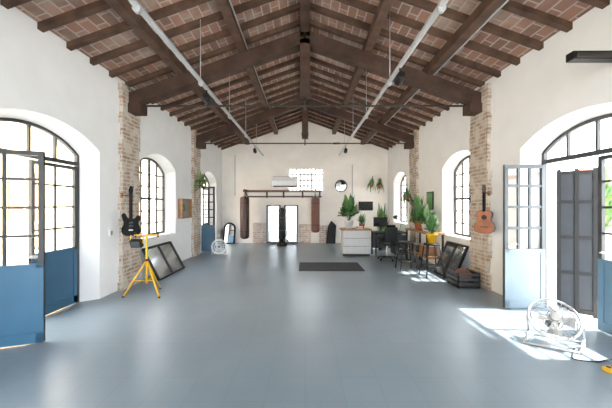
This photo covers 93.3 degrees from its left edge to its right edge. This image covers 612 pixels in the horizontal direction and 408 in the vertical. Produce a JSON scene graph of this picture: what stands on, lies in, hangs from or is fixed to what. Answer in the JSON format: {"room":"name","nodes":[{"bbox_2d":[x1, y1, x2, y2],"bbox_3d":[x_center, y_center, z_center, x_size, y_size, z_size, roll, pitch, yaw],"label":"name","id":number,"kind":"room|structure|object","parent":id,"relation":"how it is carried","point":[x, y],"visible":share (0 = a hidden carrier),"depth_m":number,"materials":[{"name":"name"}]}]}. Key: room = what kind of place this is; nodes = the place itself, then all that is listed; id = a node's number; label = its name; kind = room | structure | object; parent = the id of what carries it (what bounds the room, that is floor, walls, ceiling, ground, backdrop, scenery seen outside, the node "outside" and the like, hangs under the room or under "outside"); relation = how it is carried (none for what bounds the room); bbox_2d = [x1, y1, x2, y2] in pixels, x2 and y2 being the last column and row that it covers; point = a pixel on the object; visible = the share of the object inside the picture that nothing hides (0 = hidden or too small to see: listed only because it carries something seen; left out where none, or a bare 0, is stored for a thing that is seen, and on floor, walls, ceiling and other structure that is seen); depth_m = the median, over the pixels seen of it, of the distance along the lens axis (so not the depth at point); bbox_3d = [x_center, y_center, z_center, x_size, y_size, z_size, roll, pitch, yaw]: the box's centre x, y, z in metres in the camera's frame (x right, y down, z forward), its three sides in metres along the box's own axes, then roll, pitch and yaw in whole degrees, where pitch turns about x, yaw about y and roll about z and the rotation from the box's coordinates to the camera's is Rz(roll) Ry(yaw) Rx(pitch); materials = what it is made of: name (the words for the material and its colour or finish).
{"room":"loft studio","nodes":[
{"label":"loft studio","id":0,"kind":"room"},
{"bbox_2d":[0,5,221,301],"bbox_3d":[-3.725,-0.350,4.000,0.450,4.100,16.400,0,0,0],"label":"wall","id":1,"kind":"structure","parent":0,"point":[56,88],"depth_m":4.85,"materials":[{"name":"white paint"}]},
{"bbox_2d":[0,149,44,347],"bbox_3d":[-3.370,0.482,3.240,0.721,2.205,0.138,0,0,-19],"label":"door","id":2,"kind":"structure","parent":1,"relation":"in","point":[22,286],"depth_m":3.28,"materials":[{"name":"wood"}]},
{"bbox_2d":[0,117,78,165],"bbox_3d":[-3.750,-0.884,3.920,0.070,0.488,1.695,0,0,0],"label":"window","id":3,"kind":"structure","parent":1,"relation":"in","point":[28,124],"depth_m":4.20,"materials":[{"name":"metal"}]},
{"bbox_2d":[28,160,76,314],"bbox_3d":[-3.750,0.482,4.335,0.138,2.205,0.790,0,0,0],"label":"door","id":4,"kind":"structure","parent":1,"relation":"in","point":[60,264],"depth_m":4.34,"materials":[{"name":"metal"}]},
{"bbox_2d":[74,166,78,302],"bbox_3d":[-3.750,0.480,3.920,0.060,2.240,1.695,0,0,0],"label":"trim","id":5,"kind":"structure","parent":1,"relation":"attached to","point":[74,166],"depth_m":4.73,"materials":[{"name":"metal"}]},
{"bbox_2d":[139,158,164,236],"bbox_3d":[-3.750,-0.200,6.950,0.050,1.855,1.435,0,0,0],"label":"window","id":6,"kind":"structure","parent":1,"relation":"in","point":[149,160],"depth_m":7.01,"materials":[{"name":"metal"}]},
{"bbox_2d":[141,233,173,239],"bbox_3d":[-3.625,0.750,6.950,0.250,0.030,1.490,0,0,0],"label":"trim","id":7,"kind":"structure","parent":1,"relation":"attached to","point":[162,234],"depth_m":6.96,"materials":[{"name":"white paint"}]},
{"bbox_2d":[178,199,191,218],"bbox_3d":[-3.440,0.100,8.300,0.120,0.550,0.670,0,0,0],"label":"shadow box","id":8,"kind":"object","parent":1,"relation":"attached to","point":[184,205],"visible":1,"depth_m":8.31,"materials":[{"name":"brown wood"}]},
{"bbox_2d":[202,188,207,224],"bbox_3d":[-3.750,0.482,10.930,0.138,2.205,0.620,0,0,0],"label":"door","id":9,"kind":"structure","parent":1,"relation":"in","point":[205,205],"depth_m":10.84,"materials":[{"name":"metal"}]},
{"bbox_2d":[201,187,214,251],"bbox_3d":[-3.385,0.482,9.855,0.702,2.205,0.138,0,0,17],"label":"door","id":10,"kind":"structure","parent":1,"relation":"in","point":[207,231],"depth_m":9.81,"materials":[{"name":"wood"}]},
{"bbox_2d":[209,189,209,224],"bbox_3d":[-3.750,0.480,10.600,0.060,2.240,1.355,0,0,0],"label":"trim","id":11,"kind":"structure","parent":1,"relation":"attached to","point":[209,189],"depth_m":11.26,"materials":[{"name":"metal"}]},
{"bbox_2d":[16,0,593,147],"bbox_3d":[0.000,-3.001,4.000,8.600,1.798,17.200,0,0,0],"label":"ceiling","id":12,"kind":"structure","parent":0,"point":[38,10],"depth_m":5.03,"materials":[{"name":"ceramic"}]},
{"bbox_2d":[202,90,211,104],"bbox_3d":[-1.700,-1.879,5.005,0.130,0.242,0.200,0,0,0],"label":"track spotlight","id":13,"kind":"object","parent":12,"relation":"attached to","point":[207,99],"visible":1,"depth_m":4.96,"materials":[{"name":"black paint"}]},
{"bbox_2d":[394,68,404,85],"bbox_3d":[1.380,-1.879,4.205,0.130,0.242,0.200,0,0,0],"label":"track spotlight","id":14,"kind":"object","parent":12,"relation":"attached to","point":[398,81],"visible":1,"depth_m":4.17,"materials":[{"name":"black paint"}]},
{"bbox_2d":[0,0,609,149],"bbox_3d":[0.000,-2.971,4.050,7.130,1.363,16.185,0,0,0],"label":"rafters","id":15,"kind":"structure","parent":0,"point":[98,6],"depth_m":5.22,"materials":[{"name":"brown wood"}]},
{"bbox_2d":[128,0,263,155],"bbox_3d":[-1.700,-2.482,4.350,0.080,1.073,14.700,0,0,0],"label":"rail","id":16,"kind":"object","parent":15,"relation":"hanging from","point":[137,8],"depth_m":4.07,"materials":[{"name":"white metal"}]},
{"bbox_2d":[229,0,508,196],"bbox_3d":[-0.216,-1.604,4.592,5.496,2.909,15.184,0,0,0],"label":"conduit","id":17,"kind":"object","parent":15,"relation":"attached to","point":[506,1],"visible":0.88,"depth_m":5.04,"materials":[{"name":"metal"}]},
{"bbox_2d":[338,0,448,155],"bbox_3d":[1.380,-2.539,4.350,0.080,1.188,14.700,0,0,0],"label":"rail","id":18,"kind":"object","parent":15,"relation":"hanging from","point":[441,7],"depth_m":4.11,"materials":[{"name":"white metal"}]},
{"bbox_2d":[222,121,387,242],"bbox_3d":[0.000,-1.000,12.375,7.900,5.400,0.350,0,0,0],"label":"wall","id":19,"kind":"structure","parent":0,"point":[242,168],"depth_m":12.20,"materials":[{"name":"beige paint"}]},
{"bbox_2d":[243,189,321,197],"bbox_3d":[-0.950,-0.465,11.850,3.300,0.330,0.700,0,0,0],"label":"bar","id":20,"kind":"object","parent":19,"relation":"attached to","point":[245,190],"visible":0.87,"depth_m":12.11,"materials":[{"name":"brown metal"}]},
{"bbox_2d":[240,191,248,238],"bbox_3d":[-2.420,0.390,11.600,0.384,1.920,0.384,0,0,0],"label":"bag","id":21,"kind":"object","parent":20,"relation":"hanging from","point":[244,201],"depth_m":11.45,"materials":[{"name":"brown leather"}]},
{"bbox_2d":[311,191,319,232],"bbox_3d":[0.420,0.265,11.600,0.364,1.670,0.364,0,0,0],"label":"bag","id":22,"kind":"object","parent":20,"relation":"hanging from","point":[315,201],"depth_m":11.45,"materials":[{"name":"brown leather"}]},
{"bbox_2d":[272,176,299,186],"bbox_3d":[-0.790,-0.966,12.075,1.180,0.451,0.250,0,0,0],"label":"air conditioner","id":23,"kind":"object","parent":19,"relation":"attached to","point":[277,181],"visible":1,"depth_m":11.97,"materials":[{"name":"white paint"}]},
{"bbox_2d":[253,223,327,242],"bbox_3d":[-0.625,1.175,12.192,3.150,0.850,0.014,0,0,0],"label":"exposed brick","id":24,"kind":"object","parent":19,"relation":"attached to","point":[259,229],"visible":0.88,"depth_m":12.19,"materials":[{"name":"beige brick"}]},
{"bbox_2d":[289,169,322,191],"bbox_3d":[0.040,-1.050,12.305,1.500,1.020,0.080,0,0,0],"label":"window","id":25,"kind":"structure","parent":19,"relation":"in","point":[292,174],"depth_m":12.27,"materials":[{"name":"white paint"}]},
{"bbox_2d":[287,192,324,192],"bbox_3d":[0.040,-0.520,12.170,1.600,0.050,0.060,0,0,0],"label":"trim","id":26,"kind":"structure","parent":19,"relation":"attached to","point":[287,192],"depth_m":12.14,"materials":[{"name":"white paint"}]},
{"bbox_2d":[335,180,346,191],"bbox_3d":[1.520,-0.802,12.167,0.530,0.530,0.064,0,0,0],"label":"round wall mirror","id":27,"kind":"object","parent":19,"relation":"attached to","point":[340,185],"visible":1,"depth_m":12.15,"materials":[{"name":"metal"}]},
{"bbox_2d":[359,201,372,210],"bbox_3d":[2.554,0.042,12.159,0.600,0.380,0.081,0,0,0],"label":"television","id":28,"kind":"object","parent":19,"relation":"attached to","point":[363,205],"visible":0.91,"depth_m":12.12,"materials":[{"name":"black paint"}]},
{"bbox_2d":[366,176,375,191],"bbox_3d":[2.719,-0.882,11.994,0.361,0.677,0.378,0,0,-34],"label":"hanging planter","id":29,"kind":"object","parent":19,"relation":"hanging from","point":[370,183],"visible":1,"depth_m":11.91,"materials":[{"name":"plant"}]},
{"bbox_2d":[375,178,383,192],"bbox_3d":[3.112,-0.831,12.000,0.375,0.683,0.413,0,0,0],"label":"hanging planter","id":30,"kind":"object","parent":19,"relation":"hanging from","point":[379,185],"visible":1,"depth_m":11.92,"materials":[{"name":"plant"}]},
{"bbox_2d":[0,243,611,407],"bbox_3d":[0.000,1.660,4.000,8.000,0.120,17.100,0,0,0],"label":"floor","id":31,"kind":"structure","parent":0,"point":[244,327],"depth_m":3.34,"materials":[{"name":"concrete"}]},
{"bbox_2d":[118,82,140,290],"bbox_3d":[-3.465,-0.350,5.721,0.070,3.900,0.647,0,0,0],"label":"brick pier","id":32,"kind":"object","parent":31,"relation":"on","point":[129,266],"visible":0.83,"depth_m":5.58,"materials":[{"name":"brick"},{"name":"mortar"}]},
{"bbox_2d":[120,186,140,235],"bbox_3d":[-3.224,0.109,5.315,0.412,0.921,0.206,0,0,0],"label":"electric guitar","id":33,"kind":"object","parent":32,"relation":"attached to","point":[130,226],"visible":0.99,"depth_m":5.25,"materials":[{"name":"wood"}]},
{"bbox_2d":[128,27,481,115],"bbox_3d":[0.000,-2.650,5.720,7.081,1.700,0.260,0,0,0],"label":"roof truss","id":34,"kind":"object","parent":32,"relation":"on","point":[304,42],"depth_m":5.62,"materials":[{"name":"brown wood"}]},
{"bbox_2d":[104,0,505,144],"bbox_3d":[0.000,-3.057,4.000,4.990,1.026,16.400,0,0,0],"label":"roof purlins","id":35,"kind":"structure","parent":34,"relation":"on","point":[123,8],"depth_m":4.94,"materials":[{"name":"brown wood"}]},
{"bbox_2d":[122,232,160,297],"bbox_3d":[-2.827,1.049,5.237,0.678,1.118,0.574,0,0,0],"label":"work light","id":36,"kind":"object","parent":31,"relation":"on","point":[134,243],"visible":1,"depth_m":5.12,"materials":[{"name":"yellow paint"}]},
{"bbox_2d":[142,241,184,280],"bbox_3d":[-3.250,1.265,6.726,0.390,0.690,1.301,0,0,0],"label":"mirror panel","id":37,"kind":"object","parent":31,"relation":"on","point":[164,260],"visible":0.96,"depth_m":6.64,"materials":[{"name":"black paint"}]},
{"bbox_2d":[191,130,200,256],"bbox_3d":[-3.465,-0.350,9.199,0.070,3.900,0.647,0,0,0],"label":"brick pier","id":38,"kind":"object","parent":31,"relation":"on","point":[196,153],"visible":0.84,"depth_m":9.05,"materials":[{"name":"brick"},{"name":"mortar"}]},
{"bbox_2d":[193,171,208,191],"bbox_3d":[-3.189,-0.720,8.879,0.521,0.660,0.479,0,0,-33],"label":"hanging planter","id":39,"kind":"object","parent":38,"relation":"hanging from","point":[201,180],"visible":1,"depth_m":8.84,"materials":[{"name":"plant"}]},
{"bbox_2d":[196,98,413,148],"bbox_3d":[0.000,-2.650,9.200,7.081,1.700,0.260,0,0,0],"label":"roof truss","id":40,"kind":"object","parent":38,"relation":"on","point":[260,117],"depth_m":9.10,"materials":[{"name":"brown wood"}]},
{"bbox_2d":[211,239,226,254],"bbox_3d":[-2.768,1.348,9.300,0.482,0.502,0.260,0,0,0],"label":"floor fan","id":41,"kind":"object","parent":31,"relation":"on","point":[218,246],"visible":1,"depth_m":9.27,"materials":[{"name":"white paint"}]},
{"bbox_2d":[223,222,235,243],"bbox_3d":[-3.150,1.175,12.029,0.523,0.890,0.219,0,0,0],"label":"arched mirror","id":42,"kind":"object","parent":31,"relation":"on","point":[229,230],"visible":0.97,"depth_m":12.02,"materials":[{"name":"silver glass"}]},
{"bbox_2d":[266,205,280,242],"bbox_3d":[-1.320,0.805,12.113,0.590,1.601,0.098,0,0,0],"label":"mirror","id":43,"kind":"object","parent":31,"relation":"on","point":[272,211],"visible":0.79,"depth_m":12.11,"materials":[{"name":"silver glass"}]},
{"bbox_2d":[277,208,286,245],"bbox_3d":[-0.920,0.860,11.450,0.420,1.480,0.420,0,0,0],"label":"bag","id":44,"kind":"object","parent":31,"relation":"on","point":[281,217],"visible":1,"depth_m":11.34,"materials":[{"name":"black leather"}]},
{"bbox_2d":[284,205,297,242],"bbox_3d":[-0.580,0.805,12.113,0.590,1.601,0.098,0,0,0],"label":"mirror","id":45,"kind":"object","parent":31,"relation":"on","point":[291,211],"visible":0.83,"depth_m":12.11,"materials":[{"name":"silver glass"}]},
{"bbox_2d":[326,221,335,243],"bbox_3d":[1.080,1.122,12.001,0.458,0.936,0.295,0,0,0],"label":"guitar case","id":46,"kind":"object","parent":31,"relation":"on","point":[331,230],"visible":1,"depth_m":11.97,"materials":[{"name":"black paint"}]},
{"bbox_2d":[299,262,364,270],"bbox_3d":[0.650,1.592,7.500,1.600,0.012,1.080,0,0,0],"label":"rug","id":47,"kind":"object","parent":31,"relation":"on","point":[303,266],"visible":1,"depth_m":7.45,"materials":[{"name":"fabric"}]},
{"bbox_2d":[339,228,371,255],"bbox_3d":[1.620,1.177,9.350,0.960,0.845,0.580,0,0,0],"label":"cabinet","id":48,"kind":"object","parent":31,"relation":"on","point":[354,242],"depth_m":9.10,"materials":[{"name":"laminate"}]},
{"bbox_2d":[337,194,359,228],"bbox_3d":[1.412,0.186,9.315,0.752,1.139,0.748,0,0,0],"label":"monstera","id":49,"kind":"object","parent":48,"relation":"on","point":[348,209],"visible":0.99,"depth_m":9.24,"materials":[{"name":"green plant"}]},
{"bbox_2d":[358,212,366,227],"bbox_3d":[1.842,0.489,9.384,0.363,0.532,0.385,0,0,0],"label":"potted fern","id":50,"kind":"object","parent":48,"relation":"on","point":[361,220],"visible":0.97,"depth_m":9.36,"materials":[{"name":"green plant"}]},
{"bbox_2d":[373,203,389,250],"bbox_3d":[2.806,0.751,10.291,0.649,1.698,0.705,0,0,36],"label":"potted palm","id":51,"kind":"object","parent":31,"relation":"on","point":[380,213],"visible":0.27,"depth_m":10.22,"materials":[{"name":"plant"}]},
{"bbox_2d":[377,227,397,260],"bbox_3d":[2.408,1.120,8.425,0.572,0.960,0.544,0,0,-18],"label":"office chair","id":52,"kind":"object","parent":31,"relation":"on","point":[391,233],"visible":0.98,"depth_m":8.24,"materials":[{"name":"black paint"}]},
{"bbox_2d":[371,231,405,256],"bbox_3d":[2.650,1.220,9.150,1.000,0.760,0.600,0,0,0],"label":"office desk","id":53,"kind":"object","parent":31,"relation":"on","point":[394,249],"visible":0.66,"depth_m":8.95,"materials":[{"name":"black paint"}]},
{"bbox_2d":[373,217,386,230],"bbox_3d":[2.400,0.610,9.200,0.440,0.450,0.160,0,0,0],"label":"desktop monitor","id":54,"kind":"object","parent":53,"relation":"on","point":[379,222],"visible":1,"depth_m":9.18,"materials":[{"name":"black paint"}]},
{"bbox_2d":[395,241,417,271],"bbox_3d":[2.500,1.251,7.150,0.427,0.702,0.427,0,0,0],"label":"bar stool","id":55,"kind":"object","parent":31,"relation":"on","point":[402,242],"visible":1,"depth_m":7.02,"materials":[{"name":"black paint"}]},
{"bbox_2d":[409,130,418,256],"bbox_3d":[3.465,-0.350,9.199,0.070,3.900,0.647,0,0,0],"label":"brick pier","id":56,"kind":"object","parent":31,"relation":"on","point":[413,153],"visible":0.6,"depth_m":9.05,"materials":[{"name":"brick"}]},
{"bbox_2d":[402,187,413,205],"bbox_3d":[3.199,-0.256,9.046,0.353,0.632,0.377,0,0,32],"label":"hanging planter","id":57,"kind":"object","parent":56,"relation":"hanging from","point":[406,195],"visible":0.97,"depth_m":9.01,"materials":[{"name":"plant"}]},
{"bbox_2d":[405,228,444,268],"bbox_3d":[3.170,1.140,7.750,0.450,0.920,1.500,0,0,0],"label":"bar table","id":58,"kind":"object","parent":31,"relation":"on","point":[406,229],"visible":0.44,"depth_m":7.48,"materials":[{"name":"brown wood"}]},
{"bbox_2d":[407,206,416,228],"bbox_3d":[3.156,0.353,8.342,0.396,0.654,0.288,0,0,0],"label":"potted houseplant","id":59,"kind":"object","parent":58,"relation":"on","point":[412,213],"visible":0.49,"depth_m":8.30,"materials":[{"name":"green plant"}]},
{"bbox_2d":[410,195,424,229],"bbox_3d":[3.114,0.187,7.978,0.447,0.985,0.436,0,0,29],"label":"potted houseplant","id":60,"kind":"object","parent":58,"relation":"on","point":[417,203],"visible":0.73,"depth_m":7.88,"materials":[{"name":"plant"}]},
{"bbox_2d":[412,243,423,251],"bbox_3d":[3.170,1.180,8.050,0.290,0.210,0.310,0,0,0],"label":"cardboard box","id":61,"kind":"object","parent":58,"relation":"on","point":[416,245],"visible":0.5,"depth_m":7.91,"materials":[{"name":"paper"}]},
{"bbox_2d":[418,204,430,230],"bbox_3d":[3.140,0.317,7.550,0.365,0.726,0.376,0,0,15],"label":"potted houseplant","id":62,"kind":"object","parent":58,"relation":"on","point":[423,212],"visible":0.61,"depth_m":7.50,"materials":[{"name":"green plant"}]},
{"bbox_2d":[419,244,436,255],"bbox_3d":[3.170,1.161,7.450,0.310,0.248,0.350,0,0,0],"label":"cardboard box","id":63,"kind":"object","parent":58,"relation":"on","point":[431,248],"visible":0.64,"depth_m":7.28,"materials":[{"name":"brown cardboard"}]},
{"bbox_2d":[419,242,444,277],"bbox_3d":[2.850,1.231,6.500,0.427,0.742,0.427,0,0,0],"label":"bar stool","id":64,"kind":"object","parent":31,"relation":"on","point":[425,243],"visible":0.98,"depth_m":6.37,"materials":[{"name":"black paint"}]},
{"bbox_2d":[423,210,440,243],"bbox_3d":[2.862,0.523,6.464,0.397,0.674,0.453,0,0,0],"label":"potted houseplant","id":65,"kind":"object","parent":64,"relation":"on","point":[431,222],"visible":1,"depth_m":6.43,"materials":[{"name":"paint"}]},
{"bbox_2d":[434,241,468,277],"bbox_3d":[3.270,1.235,6.516,0.350,0.750,0.921,0,0,0],"label":"mirror panel","id":66,"kind":"object","parent":31,"relation":"on","point":[453,254],"visible":0.77,"depth_m":6.49,"materials":[{"name":"black paint"}]},
{"bbox_2d":[447,268,479,288],"bbox_3d":[3.140,1.428,5.740,0.420,0.344,0.420,0,0,0],"label":"crate","id":67,"kind":"object","parent":31,"relation":"on","point":[461,277],"visible":1,"depth_m":5.55,"materials":[{"name":"black paint"}]},
{"bbox_2d":[469,82,491,289],"bbox_3d":[3.465,-0.350,5.723,0.070,3.900,0.639,0,0,0],"label":"brick pier","id":68,"kind":"object","parent":31,"relation":"on","point":[480,248],"visible":0.84,"depth_m":5.62,"materials":[{"name":"brick"}]},
{"bbox_2d":[474,184,494,233],"bbox_3d":[3.277,0.072,5.271,0.306,0.896,0.277,0,0,0],"label":"acoustic guitar","id":69,"kind":"object","parent":68,"relation":"attached to","point":[484,224],"visible":1,"depth_m":5.23,"materials":[{"name":"wood"}]},
{"bbox_2d":[523,298,586,353],"bbox_3d":[2.874,1.353,3.320,0.634,0.487,0.380,0,0,30],"label":"floor fan","id":70,"kind":"object","parent":31,"relation":"on","point":[553,319],"visible":1,"depth_m":3.28,"materials":[{"name":"white painted metal"},{"name":"grey wire"}]},
{"bbox_2d":[571,348,611,361],"bbox_3d":[3.082,1.590,2.935,0.577,0.012,0.304,0,0,37],"label":"power cable","id":71,"kind":"object","parent":31,"relation":"on","point":[573,348],"visible":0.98,"depth_m":2.95,"materials":[{"name":"black paint"}]},
{"bbox_2d":[602,365,611,372],"bbox_3d":[2.980,1.576,2.790,0.200,0.044,0.060,0,0,-11],"label":"power strip","id":72,"kind":"object","parent":31,"relation":"on","point":[607,368],"visible":1,"depth_m":2.77,"materials":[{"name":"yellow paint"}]},
{"bbox_2d":[388,0,611,305],"bbox_3d":[3.725,-0.350,4.000,0.450,4.100,16.400,0,0,0],"label":"wall","id":73,"kind":"structure","parent":0,"point":[534,101],"depth_m":4.69,"materials":[{"name":"white paint"}]},
{"bbox_2d":[401,175,406,222],"bbox_3d":[3.750,-0.240,10.650,0.050,1.775,1.235,0,0,0],"label":"window","id":74,"kind":"structure","parent":73,"relation":"in","point":[403,178],"depth_m":10.94,"materials":[{"name":"metal"}]},
{"bbox_2d":[426,191,433,209],"bbox_3d":[3.479,-0.120,8.050,0.038,0.500,0.400,0,0,0],"label":"poster","id":75,"kind":"object","parent":73,"relation":"attached to","point":[429,195],"visible":0.86,"depth_m":7.97,"materials":[{"name":"green paper"}]},
{"bbox_2d":[445,234,470,240],"bbox_3d":[3.625,0.750,6.550,0.250,0.030,1.410,0,0,0],"label":"trim","id":76,"kind":"structure","parent":73,"relation":"attached to","point":[449,235],"depth_m":6.73,"materials":[{"name":"white paint"}]},
{"bbox_2d":[454,155,470,236],"bbox_3d":[3.750,-0.200,6.550,0.050,1.855,1.355,0,0,0],"label":"window","id":77,"kind":"structure","parent":73,"relation":"in","point":[461,163],"depth_m":6.89,"materials":[{"name":"glass"}]},
{"bbox_2d":[503,165,544,307],"bbox_3d":[3.395,0.482,4.467,0.653,2.205,0.144,0,0,0],"label":"door","id":78,"kind":"structure","parent":73,"relation":"in","point":[523,269],"depth_m":4.47,"materials":[{"name":"paint"}]},
{"bbox_2d":[541,164,546,306],"bbox_3d":[3.750,0.480,3.700,0.060,2.240,1.695,0,0,0],"label":"trim","id":79,"kind":"structure","parent":73,"relation":"attached to","point":[541,164],"depth_m":4.51,"materials":[{"name":"white paint"}]},
{"bbox_2d":[541,113,611,163],"bbox_3d":[3.750,-0.884,3.700,0.070,0.488,1.695,0,0,0],"label":"window","id":80,"kind":"structure","parent":73,"relation":"in","point":[598,151],"depth_m":3.94,"materials":[{"name":"grey metal"}]},
{"bbox_2d":[556,167,597,318],"bbox_3d":[4.190,0.570,4.460,0.472,2.260,0.060,0,0,36],"label":"shutter","id":81,"kind":"object","parent":73,"relation":"attached to","point":[576,190],"visible":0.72,"depth_m":4.44,"materials":[{"name":"paint"}]},
{"bbox_2d":[566,51,611,62],"bbox_3d":[3.178,-1.600,3.120,0.645,0.160,0.140,0,0,0],"label":"heater","id":82,"kind":"object","parent":73,"relation":"attached to","point":[574,56],"visible":1,"depth_m":3.07,"materials":[{"name":"black paint"}]},
{"bbox_2d":[598,154,611,334],"bbox_3d":[3.750,0.482,3.285,0.138,2.205,0.790,0,0,0],"label":"door","id":83,"kind":"structure","parent":73,"relation":"in","point":[604,265],"depth_m":3.63,"materials":[{"name":"metal"}]},
{"label":"outside","id":84,"kind":"structure","parent":0,"visible":0},
{"bbox_2d":[0,220,611,321],"bbox_3d":[0.000,1.820,4.000,70.000,0.200,60.000,0,0,0],"label":"ground","id":85,"kind":"structure","parent":84,"point":[16,257],"depth_m":10.25,"materials":[{"name":"white"}]},
{"bbox_2d":[0,121,139,253],"bbox_3d":[-10.945,-1.400,5.000,0.610,6.500,28.000,0,0,0],"label":"facade","id":86,"kind":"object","parent":85,"relation":"on","point":[12,135],"visible":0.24,"depth_m":11.00,"materials":[{"name":"white paint"}]},
{"bbox_2d":[201,170,321,224],"bbox_3d":[0.000,-1.000,21.970,20.000,5.600,0.460,0,0,0],"label":"neighbouring building","id":87,"kind":"structure","parent":85,"relation":"on","point":[294,171],"depth_m":21.80,"materials":[{"name":"grey laminate"}]},
{"bbox_2d":[572,165,611,249],"bbox_3d":[12.000,0.145,5.000,0.600,3.310,28.000,0,0,0],"label":"wall","id":88,"kind":"structure","parent":85,"relation":"on","point":[608,238],"depth_m":11.20,"materials":[{"name":"paint"}]},
{"bbox_2d":[592,159,611,231],"bbox_3d":[9.540,0.112,9.479,1.694,3.217,1.618,0,0,45],"label":"shrub","id":89,"kind":"object","parent":85,"relation":"on","point":[608,188],"visible":0.12,"depth_m":9.15,"materials":[{"name":"green plant"}]}
]}

